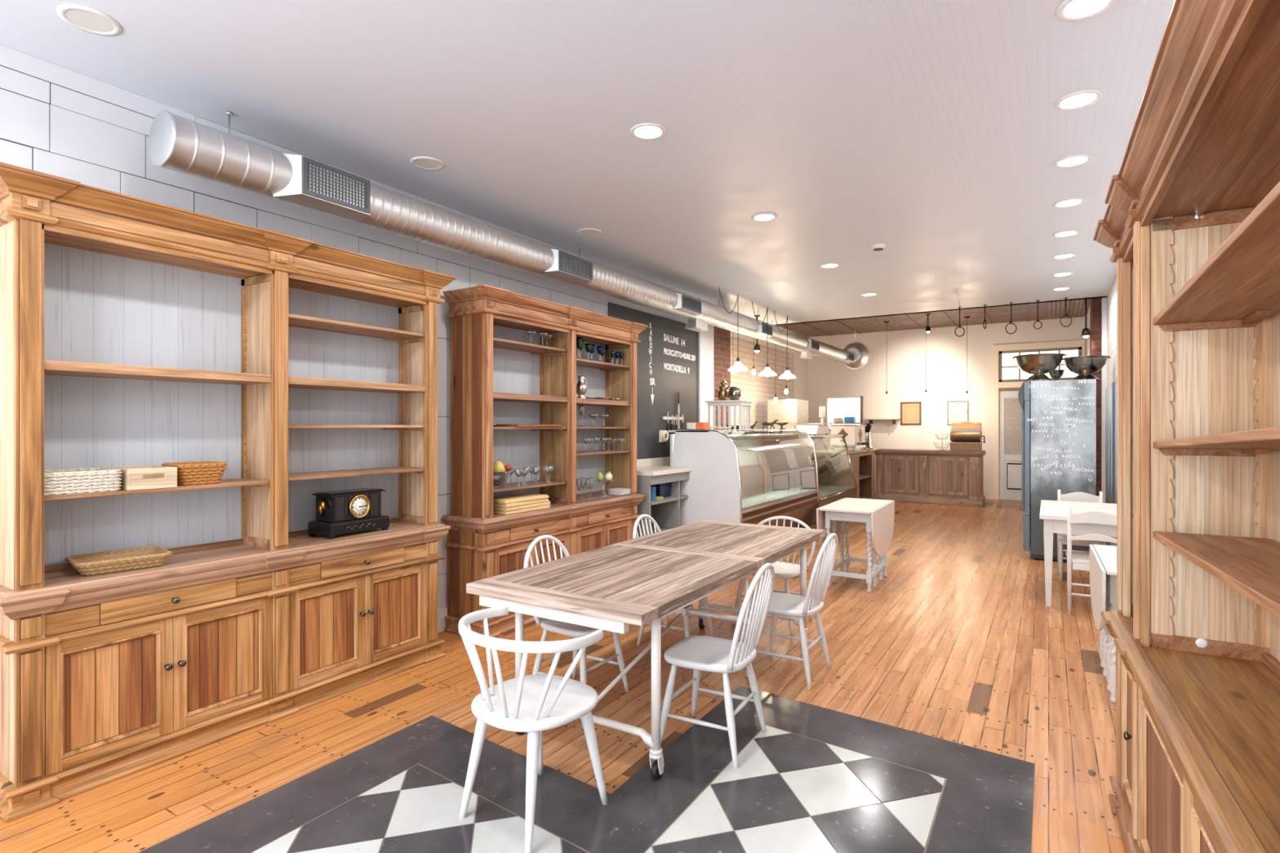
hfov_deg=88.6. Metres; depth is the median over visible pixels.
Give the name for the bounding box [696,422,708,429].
carton
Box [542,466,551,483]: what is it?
wine glass
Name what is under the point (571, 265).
register
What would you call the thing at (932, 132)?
ceiling
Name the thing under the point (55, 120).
wall
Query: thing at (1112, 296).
wall
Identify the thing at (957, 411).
framed picture
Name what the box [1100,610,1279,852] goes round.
countertop
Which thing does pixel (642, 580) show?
dining table
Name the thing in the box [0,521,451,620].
countertop
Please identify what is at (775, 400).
pendant
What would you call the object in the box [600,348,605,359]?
goblet
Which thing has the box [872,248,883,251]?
grille
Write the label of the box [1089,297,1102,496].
brick wall
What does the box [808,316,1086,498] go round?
wall
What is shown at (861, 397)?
window
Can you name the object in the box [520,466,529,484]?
wine glass
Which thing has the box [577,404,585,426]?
wine glass
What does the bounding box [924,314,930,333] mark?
spotlight
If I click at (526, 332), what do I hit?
coupe glass
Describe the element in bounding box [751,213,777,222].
recessed light
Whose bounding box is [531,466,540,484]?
wine glass
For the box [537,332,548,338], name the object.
coupe glass
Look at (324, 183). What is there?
register
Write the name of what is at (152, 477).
wooden crate
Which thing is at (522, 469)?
wine glass
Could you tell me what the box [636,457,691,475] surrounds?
countertop
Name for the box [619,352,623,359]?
bowl
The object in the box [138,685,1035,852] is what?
floor
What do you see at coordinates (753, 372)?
pendant
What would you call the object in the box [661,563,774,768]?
chair
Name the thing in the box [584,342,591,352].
bowl
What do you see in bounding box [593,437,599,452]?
wine glass
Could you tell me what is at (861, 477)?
shelf
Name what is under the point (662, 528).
shelf
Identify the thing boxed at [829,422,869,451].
espresso machine
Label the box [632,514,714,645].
chair
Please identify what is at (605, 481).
cake stand
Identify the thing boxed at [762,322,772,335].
register
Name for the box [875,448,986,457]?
countertop
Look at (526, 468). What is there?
wine glass
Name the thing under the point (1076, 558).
wooden chair
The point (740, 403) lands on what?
rack
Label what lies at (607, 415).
coupe glass
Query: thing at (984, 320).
ring hook
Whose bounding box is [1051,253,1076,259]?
recessed light
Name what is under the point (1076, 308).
ceiling
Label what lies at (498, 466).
quince
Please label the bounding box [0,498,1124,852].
floor
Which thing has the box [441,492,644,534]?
countertop
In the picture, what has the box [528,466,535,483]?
wine glass
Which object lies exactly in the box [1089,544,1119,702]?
table
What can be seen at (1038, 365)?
footed bowl
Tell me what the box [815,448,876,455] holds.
countertop
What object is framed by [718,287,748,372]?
pendant
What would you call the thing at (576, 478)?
wine glass
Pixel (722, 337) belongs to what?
brick wall
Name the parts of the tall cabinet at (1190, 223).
post, knob, door, door panel, post, cornice, door, door panel, rail, door, door panel, rail, shelf, shelf, shelf, rail, panel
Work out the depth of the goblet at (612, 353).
6.14 m
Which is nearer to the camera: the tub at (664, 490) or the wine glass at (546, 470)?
the wine glass at (546, 470)
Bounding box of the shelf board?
[863,417,900,424]
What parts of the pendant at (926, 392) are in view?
cord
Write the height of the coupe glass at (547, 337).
0.111 m
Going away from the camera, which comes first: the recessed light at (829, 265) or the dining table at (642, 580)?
the dining table at (642, 580)
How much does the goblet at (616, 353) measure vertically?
0.125 m
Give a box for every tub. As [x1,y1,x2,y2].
[650,482,672,497]
[833,417,844,422]
[844,416,856,422]
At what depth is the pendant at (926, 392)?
12.97 m
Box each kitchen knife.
[666,412,669,431]
[671,414,673,433]
[673,415,675,434]
[675,414,677,430]
[677,392,679,428]
[681,414,684,428]
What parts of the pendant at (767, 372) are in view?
cord, lamp shade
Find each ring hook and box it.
[954,306,964,337]
[982,304,986,328]
[1004,302,1017,333]
[1033,300,1042,328]
[1059,297,1071,327]
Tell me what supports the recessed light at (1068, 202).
in the ceiling at (932, 132)
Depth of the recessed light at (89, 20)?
2.62 m
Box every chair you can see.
[457,605,608,852]
[523,534,629,692]
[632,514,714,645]
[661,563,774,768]
[731,515,815,635]
[745,533,838,690]
[1057,489,1106,582]
[1065,506,1119,615]
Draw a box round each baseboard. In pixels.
[437,607,447,633]
[875,484,993,499]
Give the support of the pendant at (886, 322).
hanging from the ceiling at (1076, 308)
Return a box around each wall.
[0,44,688,610]
[713,326,730,430]
[730,325,808,399]
[730,336,794,429]
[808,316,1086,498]
[828,397,860,428]
[1002,349,1078,461]
[1086,276,1116,386]
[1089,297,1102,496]
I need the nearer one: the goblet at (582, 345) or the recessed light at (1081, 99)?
the recessed light at (1081, 99)
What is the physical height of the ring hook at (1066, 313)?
0.367 m
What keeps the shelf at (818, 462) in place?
attached to the display case at (828, 495)
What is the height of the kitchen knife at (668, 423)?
0.234 m
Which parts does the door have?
glass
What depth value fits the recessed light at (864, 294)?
8.03 m
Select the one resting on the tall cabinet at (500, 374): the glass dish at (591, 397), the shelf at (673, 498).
the glass dish at (591, 397)
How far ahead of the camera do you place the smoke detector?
5.84 m
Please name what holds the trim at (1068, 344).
attached to the wall at (946, 352)
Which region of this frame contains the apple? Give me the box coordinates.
[504,462,512,471]
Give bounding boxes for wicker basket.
[44,467,122,496]
[161,461,226,485]
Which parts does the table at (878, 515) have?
leg, gate leg, gate leg, leg, leg, gate leg, gate leg, leg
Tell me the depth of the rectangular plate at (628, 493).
6.17 m
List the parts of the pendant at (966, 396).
cord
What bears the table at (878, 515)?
on the floor at (959, 642)
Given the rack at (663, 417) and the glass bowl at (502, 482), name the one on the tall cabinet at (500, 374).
the glass bowl at (502, 482)
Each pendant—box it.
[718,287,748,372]
[751,301,777,377]
[751,337,755,375]
[773,310,795,379]
[773,394,777,403]
[884,321,889,394]
[924,318,927,397]
[964,316,969,399]
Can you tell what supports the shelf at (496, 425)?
on the tall cabinet at (500, 374)
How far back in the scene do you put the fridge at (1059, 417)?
7.27 m
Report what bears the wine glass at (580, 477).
on the countertop
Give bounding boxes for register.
[302,156,370,213]
[559,250,592,280]
[681,294,701,313]
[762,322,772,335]
[811,339,819,350]
[848,352,853,361]
[949,421,985,451]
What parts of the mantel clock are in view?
cornice, etched panel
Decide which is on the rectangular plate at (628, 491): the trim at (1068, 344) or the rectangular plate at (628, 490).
the rectangular plate at (628, 490)
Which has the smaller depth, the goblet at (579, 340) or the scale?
the goblet at (579, 340)
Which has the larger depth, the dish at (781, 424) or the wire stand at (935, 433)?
the wire stand at (935, 433)
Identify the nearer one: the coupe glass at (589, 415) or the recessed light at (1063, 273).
the coupe glass at (589, 415)
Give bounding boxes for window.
[829,395,862,431]
[999,346,1081,382]
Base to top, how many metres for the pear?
0.094 m
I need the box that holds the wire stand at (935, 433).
[933,433,950,450]
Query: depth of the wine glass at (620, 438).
6.22 m
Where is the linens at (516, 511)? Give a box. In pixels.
[493,504,550,515]
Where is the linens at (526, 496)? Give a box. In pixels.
[493,493,549,503]
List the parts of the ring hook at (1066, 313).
rod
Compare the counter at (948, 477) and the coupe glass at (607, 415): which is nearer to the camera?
the coupe glass at (607, 415)
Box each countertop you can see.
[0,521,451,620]
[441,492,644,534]
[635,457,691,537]
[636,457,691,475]
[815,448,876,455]
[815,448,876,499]
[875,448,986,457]
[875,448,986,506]
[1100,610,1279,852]
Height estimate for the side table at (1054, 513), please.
0.770 m
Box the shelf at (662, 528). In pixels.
[650,526,671,533]
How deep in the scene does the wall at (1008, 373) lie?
14.18 m
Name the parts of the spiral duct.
hanger rod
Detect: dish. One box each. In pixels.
[585,396,596,399]
[775,422,788,429]
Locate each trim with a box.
[697,297,713,430]
[993,339,1084,499]
[999,387,1020,391]
[1101,297,1106,545]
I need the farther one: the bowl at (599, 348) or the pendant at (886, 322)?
the pendant at (886, 322)
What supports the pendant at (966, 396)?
hanging from the ceiling at (1076, 308)
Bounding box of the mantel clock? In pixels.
[307,488,389,538]
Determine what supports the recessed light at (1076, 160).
in the ceiling at (932, 132)
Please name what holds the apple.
in the glass bowl at (502, 482)
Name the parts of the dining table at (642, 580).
leg, rail, rail, leg, leg, frame, rail, leg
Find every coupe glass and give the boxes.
[524,330,536,337]
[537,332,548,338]
[543,334,552,340]
[588,414,598,426]
[599,414,608,426]
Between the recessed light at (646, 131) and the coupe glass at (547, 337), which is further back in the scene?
the coupe glass at (547, 337)
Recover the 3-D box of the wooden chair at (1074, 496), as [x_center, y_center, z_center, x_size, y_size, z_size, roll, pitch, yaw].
[4.311,1.069,6.421,0.389,0.862,0.439,0,0,32]
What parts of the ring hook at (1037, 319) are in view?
rod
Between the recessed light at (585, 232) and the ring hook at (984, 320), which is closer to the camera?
the recessed light at (585, 232)
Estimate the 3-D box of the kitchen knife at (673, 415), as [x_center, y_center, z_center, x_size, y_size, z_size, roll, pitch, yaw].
[0.405,-0.022,7.712,0.014,0.215,0.026,0,0,32]
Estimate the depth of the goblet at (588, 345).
5.86 m
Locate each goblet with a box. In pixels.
[576,337,582,358]
[577,339,583,359]
[584,342,591,359]
[589,343,595,360]
[596,346,603,361]
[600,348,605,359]
[609,351,615,363]
[614,351,619,364]
[619,352,623,364]
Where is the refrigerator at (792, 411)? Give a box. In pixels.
[767,399,808,429]
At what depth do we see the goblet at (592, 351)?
5.95 m
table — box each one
[466,520,825,780]
[816,497,894,592]
[1039,499,1116,607]
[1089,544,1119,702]
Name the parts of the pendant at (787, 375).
cord, lamp shade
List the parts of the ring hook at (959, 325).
rod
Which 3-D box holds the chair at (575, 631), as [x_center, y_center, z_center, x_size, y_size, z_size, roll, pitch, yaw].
[-0.369,1.065,3.677,0.484,0.874,0.418,0,0,33]
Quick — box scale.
[794,406,831,435]
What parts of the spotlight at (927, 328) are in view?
lamp shade, stem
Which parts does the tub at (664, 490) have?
lid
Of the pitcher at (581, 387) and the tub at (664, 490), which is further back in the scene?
the tub at (664, 490)
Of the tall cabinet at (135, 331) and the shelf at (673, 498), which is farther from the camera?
the shelf at (673, 498)
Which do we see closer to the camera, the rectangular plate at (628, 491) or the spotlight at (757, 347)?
the rectangular plate at (628, 491)
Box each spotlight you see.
[753,315,760,352]
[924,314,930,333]
[1081,297,1090,337]
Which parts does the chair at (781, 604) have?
leg, seat, leg, leg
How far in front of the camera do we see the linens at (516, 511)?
4.96 m
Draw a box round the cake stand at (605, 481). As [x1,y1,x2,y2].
[594,479,613,497]
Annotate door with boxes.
[999,391,1021,500]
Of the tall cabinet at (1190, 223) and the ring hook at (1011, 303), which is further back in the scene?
the ring hook at (1011, 303)
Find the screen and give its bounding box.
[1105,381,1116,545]
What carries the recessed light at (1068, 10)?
in the ceiling at (932, 132)
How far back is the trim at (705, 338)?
8.41 m
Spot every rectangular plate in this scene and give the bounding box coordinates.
[607,488,630,491]
[608,489,631,493]
[608,491,631,494]
[608,493,631,496]
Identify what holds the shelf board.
attached to the wall at (946, 352)
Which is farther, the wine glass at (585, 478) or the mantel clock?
the wine glass at (585, 478)
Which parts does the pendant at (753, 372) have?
cord, bulb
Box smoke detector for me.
[870,243,886,251]
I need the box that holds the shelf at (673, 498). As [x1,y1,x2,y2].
[650,494,688,505]
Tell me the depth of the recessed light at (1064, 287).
7.69 m
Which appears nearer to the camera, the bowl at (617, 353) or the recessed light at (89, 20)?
the recessed light at (89, 20)
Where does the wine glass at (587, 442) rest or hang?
on the tall cabinet at (500, 374)
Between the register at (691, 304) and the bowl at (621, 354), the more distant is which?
the register at (691, 304)
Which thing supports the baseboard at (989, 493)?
attached to the wall at (946, 352)
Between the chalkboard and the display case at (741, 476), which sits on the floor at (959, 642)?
the display case at (741, 476)
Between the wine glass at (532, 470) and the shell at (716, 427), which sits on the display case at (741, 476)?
the shell at (716, 427)
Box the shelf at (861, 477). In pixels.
[859,475,871,479]
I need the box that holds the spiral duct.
[148,110,869,368]
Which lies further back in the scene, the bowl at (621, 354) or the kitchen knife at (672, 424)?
the kitchen knife at (672, 424)
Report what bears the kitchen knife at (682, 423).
attached to the rack at (663, 417)
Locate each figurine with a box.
[750,421,758,429]
[761,419,777,429]
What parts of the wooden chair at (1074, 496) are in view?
post, leg, seat, seat rail, post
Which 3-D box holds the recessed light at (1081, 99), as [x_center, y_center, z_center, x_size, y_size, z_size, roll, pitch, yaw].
[2.178,-1.621,3.262,0.204,0.008,0.204,0,0,32]
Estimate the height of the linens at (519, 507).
0.026 m
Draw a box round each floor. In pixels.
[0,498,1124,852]
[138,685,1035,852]
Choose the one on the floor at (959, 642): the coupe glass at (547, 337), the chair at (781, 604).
the chair at (781, 604)
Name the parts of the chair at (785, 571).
leg, seat, leg, leg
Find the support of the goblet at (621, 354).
on the tall cabinet at (500, 374)
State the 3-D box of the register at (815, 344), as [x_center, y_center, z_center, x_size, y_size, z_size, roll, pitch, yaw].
[2.895,-1.349,10.826,0.008,0.138,0.412,0,0,32]
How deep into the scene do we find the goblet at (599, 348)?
6.01 m
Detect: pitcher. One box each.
[576,375,587,398]
[724,386,741,399]
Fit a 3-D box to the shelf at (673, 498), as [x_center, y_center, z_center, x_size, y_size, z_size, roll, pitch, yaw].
[0.420,0.755,7.337,0.430,0.030,1.840,0,0,32]
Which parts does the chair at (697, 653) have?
leg, leg, seat, leg, leg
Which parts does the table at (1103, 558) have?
leg, gate leg, gate leg, leg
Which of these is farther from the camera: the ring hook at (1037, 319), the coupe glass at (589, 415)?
the ring hook at (1037, 319)
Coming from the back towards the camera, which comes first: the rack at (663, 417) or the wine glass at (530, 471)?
the rack at (663, 417)
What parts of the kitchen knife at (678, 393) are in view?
handle, blade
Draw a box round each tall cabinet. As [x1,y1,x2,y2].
[0,161,456,822]
[441,284,648,637]
[1093,0,1279,852]
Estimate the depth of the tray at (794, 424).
10.08 m
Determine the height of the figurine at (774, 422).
0.134 m
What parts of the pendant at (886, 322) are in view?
cord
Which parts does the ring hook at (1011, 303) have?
rod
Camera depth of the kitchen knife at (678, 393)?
7.80 m
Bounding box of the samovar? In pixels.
[715,379,728,400]
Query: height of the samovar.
0.260 m
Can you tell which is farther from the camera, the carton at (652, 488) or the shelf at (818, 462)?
the shelf at (818, 462)
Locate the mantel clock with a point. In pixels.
(341, 512)
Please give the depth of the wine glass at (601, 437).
6.08 m
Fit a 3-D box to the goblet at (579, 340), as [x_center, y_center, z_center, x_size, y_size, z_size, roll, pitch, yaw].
[-0.539,-0.685,5.755,0.065,0.200,0.065,0,0,32]
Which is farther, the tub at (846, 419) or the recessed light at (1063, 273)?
the tub at (846, 419)
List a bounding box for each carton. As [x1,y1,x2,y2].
[650,486,655,501]
[654,496,663,500]
[686,422,696,429]
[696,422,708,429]
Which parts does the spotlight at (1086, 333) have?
lamp shade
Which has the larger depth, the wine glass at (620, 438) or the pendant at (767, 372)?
the pendant at (767, 372)
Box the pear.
[595,471,603,480]
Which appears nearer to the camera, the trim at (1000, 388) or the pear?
the pear
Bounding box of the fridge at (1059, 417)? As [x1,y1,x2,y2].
[1017,378,1096,560]
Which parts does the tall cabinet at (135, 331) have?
panel, post, door, door panel, shelf, shelf, drawer, knob, knob, knob, panel, rail, door, frieze rail, door panel, cornice, rail, rail, post, door, door panel, shelf, shelf, shelf, shelf, drawer, knob, knob, knob, door panel, door, rail, rail, panel, post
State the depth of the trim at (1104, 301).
8.24 m
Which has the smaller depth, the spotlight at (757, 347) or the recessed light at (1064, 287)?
the recessed light at (1064, 287)
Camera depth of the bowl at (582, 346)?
5.81 m
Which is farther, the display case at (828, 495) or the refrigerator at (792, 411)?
the refrigerator at (792, 411)
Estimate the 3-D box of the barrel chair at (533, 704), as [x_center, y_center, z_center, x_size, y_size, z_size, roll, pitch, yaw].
[-0.423,1.123,2.540,0.588,0.760,0.506,0,0,38]
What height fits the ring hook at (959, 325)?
0.404 m
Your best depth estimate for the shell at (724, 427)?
7.57 m
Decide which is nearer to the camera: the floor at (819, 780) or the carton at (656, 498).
the floor at (819, 780)
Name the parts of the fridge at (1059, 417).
door handle, door, foot rail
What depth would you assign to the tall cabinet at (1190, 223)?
1.97 m
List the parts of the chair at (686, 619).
leg, leg, leg, leg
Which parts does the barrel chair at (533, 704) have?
leg, arm rail, leg, seat, leg, leg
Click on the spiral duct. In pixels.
(176, 143)
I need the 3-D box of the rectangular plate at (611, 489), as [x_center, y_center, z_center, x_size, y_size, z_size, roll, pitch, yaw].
[-0.196,0.596,6.230,0.167,0.014,0.161,0,0,30]
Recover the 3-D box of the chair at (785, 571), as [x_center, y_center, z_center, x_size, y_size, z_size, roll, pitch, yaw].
[1.025,1.108,5.049,0.535,0.790,0.486,0,0,34]
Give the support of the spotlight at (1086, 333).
hanging from the ceiling at (932, 132)
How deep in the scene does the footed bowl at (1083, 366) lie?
7.33 m
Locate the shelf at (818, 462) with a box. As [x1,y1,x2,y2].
[817,461,831,464]
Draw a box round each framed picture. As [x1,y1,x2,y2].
[900,401,921,424]
[947,400,968,424]
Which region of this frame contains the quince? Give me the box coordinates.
[493,460,505,475]
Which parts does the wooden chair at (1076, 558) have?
post, seat, seat rail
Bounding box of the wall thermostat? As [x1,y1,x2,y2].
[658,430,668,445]
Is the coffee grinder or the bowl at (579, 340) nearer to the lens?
the bowl at (579, 340)
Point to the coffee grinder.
(868, 427)
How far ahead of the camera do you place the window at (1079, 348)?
13.31 m
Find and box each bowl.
[493,470,511,488]
[576,337,582,348]
[577,339,583,350]
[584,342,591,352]
[589,343,595,353]
[596,346,603,354]
[609,351,615,357]
[614,351,619,358]
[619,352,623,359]
[1012,353,1066,381]
[1048,369,1064,380]
[1062,355,1111,381]
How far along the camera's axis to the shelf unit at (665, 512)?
6.92 m
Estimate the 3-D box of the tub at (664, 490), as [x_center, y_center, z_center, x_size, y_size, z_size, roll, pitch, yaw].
[0.191,0.659,6.926,0.210,0.160,0.270,0,0,32]
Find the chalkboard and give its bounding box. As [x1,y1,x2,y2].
[608,302,698,459]
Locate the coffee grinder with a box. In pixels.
[862,423,872,449]
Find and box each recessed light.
[56,4,122,35]
[409,156,444,170]
[577,228,601,235]
[629,123,666,140]
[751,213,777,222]
[819,262,840,268]
[860,293,877,296]
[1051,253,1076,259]
[1051,271,1073,276]
[1051,286,1071,290]
[1052,197,1085,208]
[1052,229,1080,237]
[1053,89,1102,110]
[1053,154,1093,168]
[1055,0,1116,21]
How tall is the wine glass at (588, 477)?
0.191 m
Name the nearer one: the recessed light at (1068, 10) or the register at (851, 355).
the recessed light at (1068, 10)
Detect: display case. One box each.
[667,428,818,528]
[801,434,857,528]
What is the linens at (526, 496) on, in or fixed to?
on the linens at (528, 502)
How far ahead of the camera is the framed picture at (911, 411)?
14.41 m
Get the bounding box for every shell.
[713,425,724,429]
[722,425,732,429]
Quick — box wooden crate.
[106,465,177,490]
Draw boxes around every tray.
[64,546,173,575]
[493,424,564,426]
[725,425,748,429]
[794,423,831,424]
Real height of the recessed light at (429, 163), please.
0.008 m
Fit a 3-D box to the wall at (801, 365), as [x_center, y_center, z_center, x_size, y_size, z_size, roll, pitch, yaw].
[2.515,-0.320,12.406,1.093,3.640,7.080,0,0,32]
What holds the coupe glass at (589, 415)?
on the tall cabinet at (500, 374)
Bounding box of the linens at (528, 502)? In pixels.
[493,497,549,507]
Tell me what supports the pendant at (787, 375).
hanging from the ceiling at (932, 132)
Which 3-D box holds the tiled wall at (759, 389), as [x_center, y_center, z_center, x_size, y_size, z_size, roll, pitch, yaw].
[1.893,-0.062,12.240,0.012,3.125,5.940,0,0,32]
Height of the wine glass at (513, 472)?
0.126 m
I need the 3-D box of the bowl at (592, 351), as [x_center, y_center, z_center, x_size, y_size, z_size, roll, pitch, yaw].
[-0.440,-0.709,5.970,0.065,0.082,0.065,0,0,32]
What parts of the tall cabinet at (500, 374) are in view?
panel, post, door panel, door, shelf, shelf, shelf, shelf, drawer, frieze rail, cornice, panel, door panel, door, rail, rail, post, door panel, door, rail, shelf, shelf, shelf, shelf, drawer, rail, door panel, panel, door, post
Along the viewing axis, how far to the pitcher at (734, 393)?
7.73 m
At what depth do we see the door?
13.46 m
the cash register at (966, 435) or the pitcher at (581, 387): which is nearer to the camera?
the pitcher at (581, 387)
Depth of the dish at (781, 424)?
8.78 m
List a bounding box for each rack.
[662,416,684,420]
[705,400,754,429]
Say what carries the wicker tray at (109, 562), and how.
on the countertop
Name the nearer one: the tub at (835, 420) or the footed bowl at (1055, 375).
the footed bowl at (1055, 375)
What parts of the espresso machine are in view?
cup rail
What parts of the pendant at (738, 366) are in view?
cord, lamp shade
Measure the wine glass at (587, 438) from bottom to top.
0.126 m
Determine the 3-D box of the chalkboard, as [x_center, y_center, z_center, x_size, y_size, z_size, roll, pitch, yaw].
[0.210,-0.438,7.453,0.018,1.635,1.975,0,0,32]
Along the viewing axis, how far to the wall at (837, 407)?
16.79 m
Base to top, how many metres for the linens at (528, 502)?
0.026 m
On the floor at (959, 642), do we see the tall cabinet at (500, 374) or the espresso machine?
the tall cabinet at (500, 374)
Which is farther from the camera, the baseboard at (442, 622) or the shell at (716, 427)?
the shell at (716, 427)
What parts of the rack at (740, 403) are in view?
leg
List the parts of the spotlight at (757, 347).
lamp shade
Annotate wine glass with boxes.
[506,468,514,484]
[513,468,523,486]
[517,467,525,484]
[519,467,528,485]
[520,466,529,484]
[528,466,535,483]
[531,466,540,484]
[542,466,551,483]
[545,465,553,482]
[576,478,582,500]
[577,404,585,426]
[579,477,586,498]
[582,438,589,453]
[584,478,591,500]
[586,438,593,452]
[587,477,594,498]
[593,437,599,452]
[600,437,607,451]
[619,438,624,450]
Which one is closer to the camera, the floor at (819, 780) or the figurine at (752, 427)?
the floor at (819, 780)
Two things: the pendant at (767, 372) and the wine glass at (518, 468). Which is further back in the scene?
the pendant at (767, 372)
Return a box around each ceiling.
[0,0,1174,325]
[777,299,1089,337]
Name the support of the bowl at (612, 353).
on the goblet at (612, 353)
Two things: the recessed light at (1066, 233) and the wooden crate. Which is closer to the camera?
the wooden crate
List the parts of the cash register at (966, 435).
drawer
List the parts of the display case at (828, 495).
frame rail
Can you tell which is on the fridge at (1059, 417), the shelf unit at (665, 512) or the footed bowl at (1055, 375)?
the footed bowl at (1055, 375)
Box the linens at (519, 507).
[493,501,549,511]
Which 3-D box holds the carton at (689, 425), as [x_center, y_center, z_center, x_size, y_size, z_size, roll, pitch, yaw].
[0.590,-0.006,7.208,0.100,0.078,0.140,0,0,32]
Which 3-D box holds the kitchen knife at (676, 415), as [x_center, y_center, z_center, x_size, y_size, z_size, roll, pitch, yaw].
[0.437,-0.031,7.763,0.014,0.228,0.026,0,0,32]
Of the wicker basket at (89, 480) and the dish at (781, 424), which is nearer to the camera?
the wicker basket at (89, 480)
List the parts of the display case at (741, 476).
panel, glass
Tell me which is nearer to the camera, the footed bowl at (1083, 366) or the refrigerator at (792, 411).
the footed bowl at (1083, 366)
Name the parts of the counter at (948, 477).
panel, panel frame, panel frame, panel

